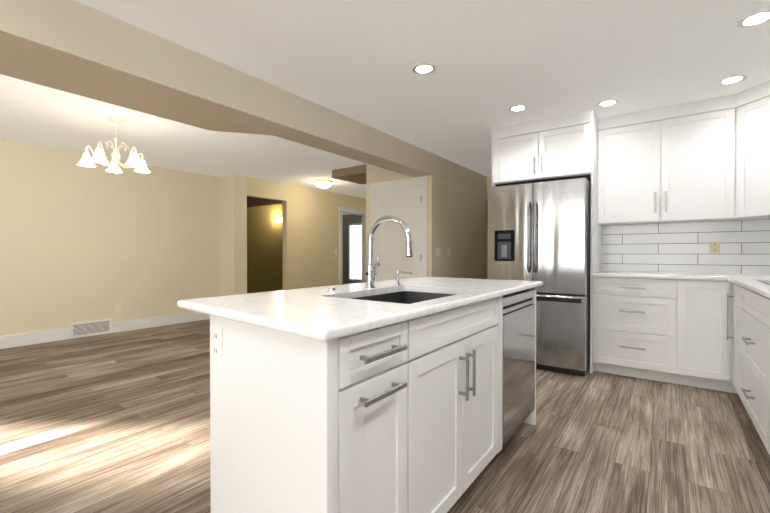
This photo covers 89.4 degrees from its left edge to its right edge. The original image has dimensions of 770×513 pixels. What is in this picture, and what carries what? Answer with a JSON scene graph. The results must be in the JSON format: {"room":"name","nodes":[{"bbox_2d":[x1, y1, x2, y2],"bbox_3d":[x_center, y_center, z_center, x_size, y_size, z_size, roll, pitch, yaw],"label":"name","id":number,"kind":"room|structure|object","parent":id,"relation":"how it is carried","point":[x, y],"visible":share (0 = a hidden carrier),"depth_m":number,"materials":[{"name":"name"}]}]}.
{"room":"kitchen","nodes":[
{"label":"kitchen","id":0,"kind":"room"},
{"bbox_2d":[0,140,758,335],"bbox_3d":[-1.643,-0.147,5.426,11.340,2.420,13.240,0,1,36],"label":"wall","id":1,"kind":"structure","parent":0,"point":[78,243],"depth_m":5.71,"materials":[{"name":"beige paint"}]},
{"bbox_2d":[70,319,111,338],"bbox_3d":[-3.923,0.962,5.197,0.026,0.195,0.460,0,1,36],"label":"air vent","id":2,"kind":"object","parent":1,"relation":"in","point":[88,328],"visible":1,"depth_m":5.18,"materials":[{"name":"white metal"}]},
{"bbox_2d":[0,312,209,348],"bbox_3d":[-4.840,1.000,3.941,0.015,0.150,6.830,0,1,36],"label":"baseboard","id":3,"kind":"structure","parent":1,"relation":"attached to","point":[22,339],"depth_m":5.40,"materials":[{"name":"white wood"}]},
{"bbox_2d":[115,303,120,311],"bbox_3d":[-3.747,0.720,5.453,0.009,0.115,0.075,0,1,36],"label":"outlet","id":4,"kind":"object","parent":1,"relation":"attached to","point":[117,307],"visible":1,"depth_m":5.46,"materials":[{"name":"white plastic"}]},
{"bbox_2d":[275,217,281,222],"bbox_3d":[-2.536,-0.888,9.375,0.213,0.140,0.200,0,1,36],"label":"sconce","id":5,"kind":"object","parent":1,"relation":"attached to","point":[277,219],"visible":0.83,"depth_m":9.32,"materials":[{"name":"beige glass"}]},
{"bbox_2d":[339,207,365,284],"bbox_3d":[-0.746,-0.030,8.975,0.143,2.130,1.040,0,1,36],"label":"door frame","id":6,"kind":"structure","parent":1,"relation":"attached to","point":[342,210],"depth_m":8.83,"materials":[{"name":"white wood"}]},
{"bbox_2d":[348,223,361,281],"bbox_3d":[-0.891,-0.141,12.877,0.820,1.930,0.043,0,1,36],"label":"room window","id":7,"kind":"structure","parent":1,"relation":"in","point":[354,251],"depth_m":12.95,"materials":[{"name":"white glass"}]},
{"bbox_2d":[375,184,420,280],"bbox_3d":[0.158,0.043,5.378,0.774,2.020,0.076,0,1,36],"label":"closet door","id":8,"kind":"structure","parent":1,"relation":"in","point":[403,203],"depth_m":5.39,"materials":[{"name":"white wood"}]},
{"bbox_2d":[370,176,427,276],"bbox_3d":[0.173,0.003,5.404,0.950,2.120,0.020,0,1,36],"label":"door frame","id":9,"kind":"structure","parent":1,"relation":"attached to","point":[423,181],"depth_m":5.16,"materials":[{"name":"white wood"}]},
{"bbox_2d":[436,248,439,255],"bbox_3d":[0.718,-0.058,5.236,0.010,0.115,0.121,0,1,36],"label":"switch plate","id":10,"kind":"object","parent":1,"relation":"attached to","point":[438,251],"depth_m":5.23,"materials":[{"name":"white plastic"}]},
{"bbox_2d":[487,199,487,277],"bbox_3d":[2.091,0.035,6.409,0.840,2.020,0.025,0,1,36],"label":"door","id":11,"kind":"structure","parent":1,"relation":"in","point":[487,238],"depth_m":6.64,"materials":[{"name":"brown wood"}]},
{"bbox_2d":[598,96,730,224],"bbox_3d":[2.589,-0.833,3.603,1.060,1.020,0.376,0,1,36],"label":"upper cabinet","id":12,"kind":"object","parent":1,"relation":"attached to","point":[702,160],"depth_m":3.49,"materials":[{"name":"white wood"}]},
{"bbox_2d":[602,219,769,274],"bbox_3d":[0.684,-0.061,0.531,1.583,0.474,7.598,0,1,36],"label":"backsplash","id":13,"kind":"structure","parent":1,"relation":"attached to","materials":[{"name":"tile"}]},
{"bbox_2d":[710,241,719,253],"bbox_3d":[2.997,-0.080,3.532,0.070,0.115,0.008,0,1,36],"label":"outlet","id":14,"kind":"object","parent":13,"relation":"attached to","point":[714,245],"depth_m":3.53,"materials":[{"name":"beige plastic"}]},
{"bbox_2d":[722,80,769,219],"bbox_3d":[3.124,-0.829,3.089,0.638,1.020,0.583,0,1,36],"label":"upper cabinet","id":15,"kind":"object","parent":1,"relation":"attached to","point":[746,186],"depth_m":3.13,"materials":[{"name":"white wood"}]},
{"bbox_2d":[0,319,769,512],"bbox_3d":[-1.643,1.113,5.436,11.500,0.100,13.400,0,1,36],"label":"floor","id":16,"kind":"structure","parent":0,"point":[118,422],"depth_m":2.29,"materials":[{"name":"wood"}]},
{"bbox_2d":[210,283,542,512],"bbox_3d":[0.171,0.643,1.915,0.684,0.895,1.909,0,1,36],"label":"kitchen island","id":17,"kind":"object","parent":16,"relation":"on","point":[399,395],"depth_m":1.24,"materials":[{"name":"white wood"}]},
{"bbox_2d":[177,277,542,342],"bbox_3d":[0.085,0.180,1.980,0.885,0.030,1.998,0,1,36],"label":"island countertop","id":18,"kind":"structure","parent":17,"relation":"on","point":[314,314],"depth_m":1.35,"materials":[{"name":"white stone"}]},
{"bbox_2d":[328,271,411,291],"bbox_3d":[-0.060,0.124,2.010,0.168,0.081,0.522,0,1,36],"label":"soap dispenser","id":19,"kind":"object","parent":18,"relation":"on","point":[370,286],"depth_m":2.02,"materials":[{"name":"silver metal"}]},
{"bbox_2d":[365,215,412,286],"bbox_3d":[0.022,-0.022,1.974,0.288,0.373,0.081,0,1,36],"label":"faucet","id":20,"kind":"object","parent":18,"relation":"on","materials":[{"name":"silver metal"}]},
{"bbox_2d":[345,287,456,302],"bbox_3d":[0.096,0.302,1.787,0.470,0.236,0.680,0,1,36],"label":"sink","id":21,"kind":"object","parent":18,"relation":"in","point":[403,294],"depth_m":2.10,"materials":[{"name":"black metal"}]},
{"bbox_2d":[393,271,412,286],"bbox_3d":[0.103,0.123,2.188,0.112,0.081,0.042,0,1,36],"label":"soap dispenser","id":22,"kind":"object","parent":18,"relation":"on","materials":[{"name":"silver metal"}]},
{"bbox_2d":[502,289,534,444],"bbox_3d":[0.528,0.599,2.422,0.628,0.775,0.590,0,1,36],"label":"dishwasher","id":23,"kind":"object","parent":17,"relation":"in","point":[518,308],"depth_m":2.19,"materials":[{"name":"silver metal"}]},
{"bbox_2d":[487,178,590,376],"bbox_3d":[1.614,0.187,3.981,0.895,1.775,0.846,0,1,36],"label":"fridge","id":24,"kind":"object","parent":16,"relation":"on","point":[538,231],"visible":0.77,"depth_m":3.60,"materials":[{"name":"grey metal"}]},
{"bbox_2d":[491,110,601,372],"bbox_3d":[1.689,-0.137,4.087,0.960,2.420,0.657,0,1,36],"label":"tall cabinet","id":25,"kind":"object","parent":16,"relation":"on","point":[564,147],"visible":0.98,"depth_m":3.78,"materials":[{"name":"white wood"}]},
{"bbox_2d":[592,275,687,385],"bbox_3d":[2.368,0.629,3.632,0.680,0.896,0.608,0,1,36],"label":"base cabinet","id":26,"kind":"object","parent":16,"relation":"on","point":[685,303],"depth_m":3.37,"materials":[{"name":"white wood"}]},
{"bbox_2d":[592,271,769,278],"bbox_3d":[2.725,0.169,3.352,1.584,0.030,0.638,0,1,36],"label":"countertop","id":27,"kind":"structure","parent":26,"relation":"on","point":[603,274],"depth_m":3.39,"materials":[{"name":"white stone"}]},
{"bbox_2d":[688,279,719,390],"bbox_3d":[2.730,0.632,3.370,0.335,0.896,0.608,0,1,36],"label":"base cabinet","id":28,"kind":"object","parent":16,"relation":"on","point":[703,294],"depth_m":3.13,"materials":[{"name":"white wood"}]},
{"bbox_2d":[720,279,739,392],"bbox_3d":[2.798,0.637,2.691,0.686,0.896,0.453,0,1,36],"label":"base cabinet","id":29,"kind":"object","parent":16,"relation":"on","point":[729,293],"depth_m":3.04,"materials":[{"name":"white wood"}]},
{"bbox_2d":[736,287,763,443],"bbox_3d":[2.443,0.641,2.143,0.619,0.896,0.970,0,1,36],"label":"base cabinet","id":30,"kind":"object","parent":16,"relation":"on","point":[750,361],"depth_m":2.33,"materials":[{"name":"white wood"}]},
{"bbox_2d":[728,275,769,298],"bbox_3d":[0.876,0.195,0.000,0.649,0.030,6.960,0,1,36],"label":"countertop","id":31,"kind":"structure","parent":30,"relation":"on","point":[749,283],"depth_m":2.34,"materials":[{"name":"white stone"}]},
{"bbox_2d":[756,279,769,282],"bbox_3d":[2.431,0.160,2.133,0.476,0.006,0.760,0,1,36],"label":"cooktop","id":32,"kind":"object","parent":31,"relation":"in","point":[757,280],"depth_m":2.50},
{"bbox_2d":[764,299,769,455],"bbox_3d":[1.892,0.647,1.382,0.619,0.896,0.910,0,1,36],"label":"base cabinet","id":33,"kind":"object","parent":16,"relation":"on","point":[766,301],"depth_m":1.97,"materials":[{"name":"white wood"}]},
{"bbox_2d":[0,0,769,214],"bbox_3d":[-1.643,-1.407,5.416,11.500,0.100,13.400,0,1,36],"label":"ceiling","id":34,"kind":"structure","parent":0,"point":[492,61],"depth_m":2.76,"materials":[{"name":"white paint"}]},
{"bbox_2d":[77,117,150,173],"bbox_3d":[-2.620,-1.072,3.818,0.604,0.545,0.587,0,1,36],"label":"chandelier","id":35,"kind":"object","parent":34,"relation":"hanging from","point":[114,167],"visible":1,"depth_m":3.76,"materials":[{"name":"white glass"}]},
{"bbox_2d":[0,0,486,192],"bbox_3d":[-1.758,-1.198,3.341,1.790,0.285,9.500,0,1,36],"label":"bulkhead","id":36,"kind":"object","parent":34,"relation":"attached to","point":[75,47],"visible":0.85,"depth_m":2.55,"materials":[{"name":"beige paint"}]},
{"bbox_2d":[314,180,332,188],"bbox_3d":[-1.126,-1.300,7.104,0.350,0.140,0.350,0,1,36],"label":"flush ceiling light","id":37,"kind":"object","parent":34,"relation":"attached to","point":[323,184],"visible":1,"depth_m":7.00,"materials":[{"name":"white glass"}]},
{"bbox_2d":[412,63,435,74],"bbox_3d":[0.278,-1.333,2.767,0.170,0.006,0.170,0,1,36],"label":"recessed light","id":38,"kind":"object","parent":34,"relation":"in","point":[424,68],"visible":1,"depth_m":2.76,"materials":[{"name":"white"}]},
{"bbox_2d":[508,105,527,111],"bbox_3d":[1.203,-1.339,3.517,0.170,0.006,0.170,0,1,36],"label":"recessed light","id":39,"kind":"object","parent":34,"relation":"in","point":[517,108],"visible":1,"depth_m":3.52,"materials":[{"name":"white"}]},
{"bbox_2d":[596,99,618,106],"bbox_3d":[1.945,-1.338,3.399,0.170,0.006,0.170,0,1,36],"label":"recessed light","id":40,"kind":"object","parent":34,"relation":"in","point":[608,103],"visible":1,"depth_m":3.40,"materials":[{"name":"white"}]},
{"bbox_2d":[717,75,746,84],"bbox_3d":[2.627,-1.335,2.943,0.170,0.006,0.170,0,1,36],"label":"recessed light","id":41,"kind":"object","parent":34,"relation":"in","point":[732,79],"visible":1,"depth_m":2.94,"materials":[{"name":"white"}]},
{"bbox_2d":[737,9,769,27],"bbox_3d":[2.084,-1.329,2.175,0.170,0.006,0.170,0,1,36],"label":"recessed light","id":42,"kind":"object","parent":34,"relation":"in","point":[756,18],"visible":1,"depth_m":2.18,"materials":[{"name":"white"}]}
]}

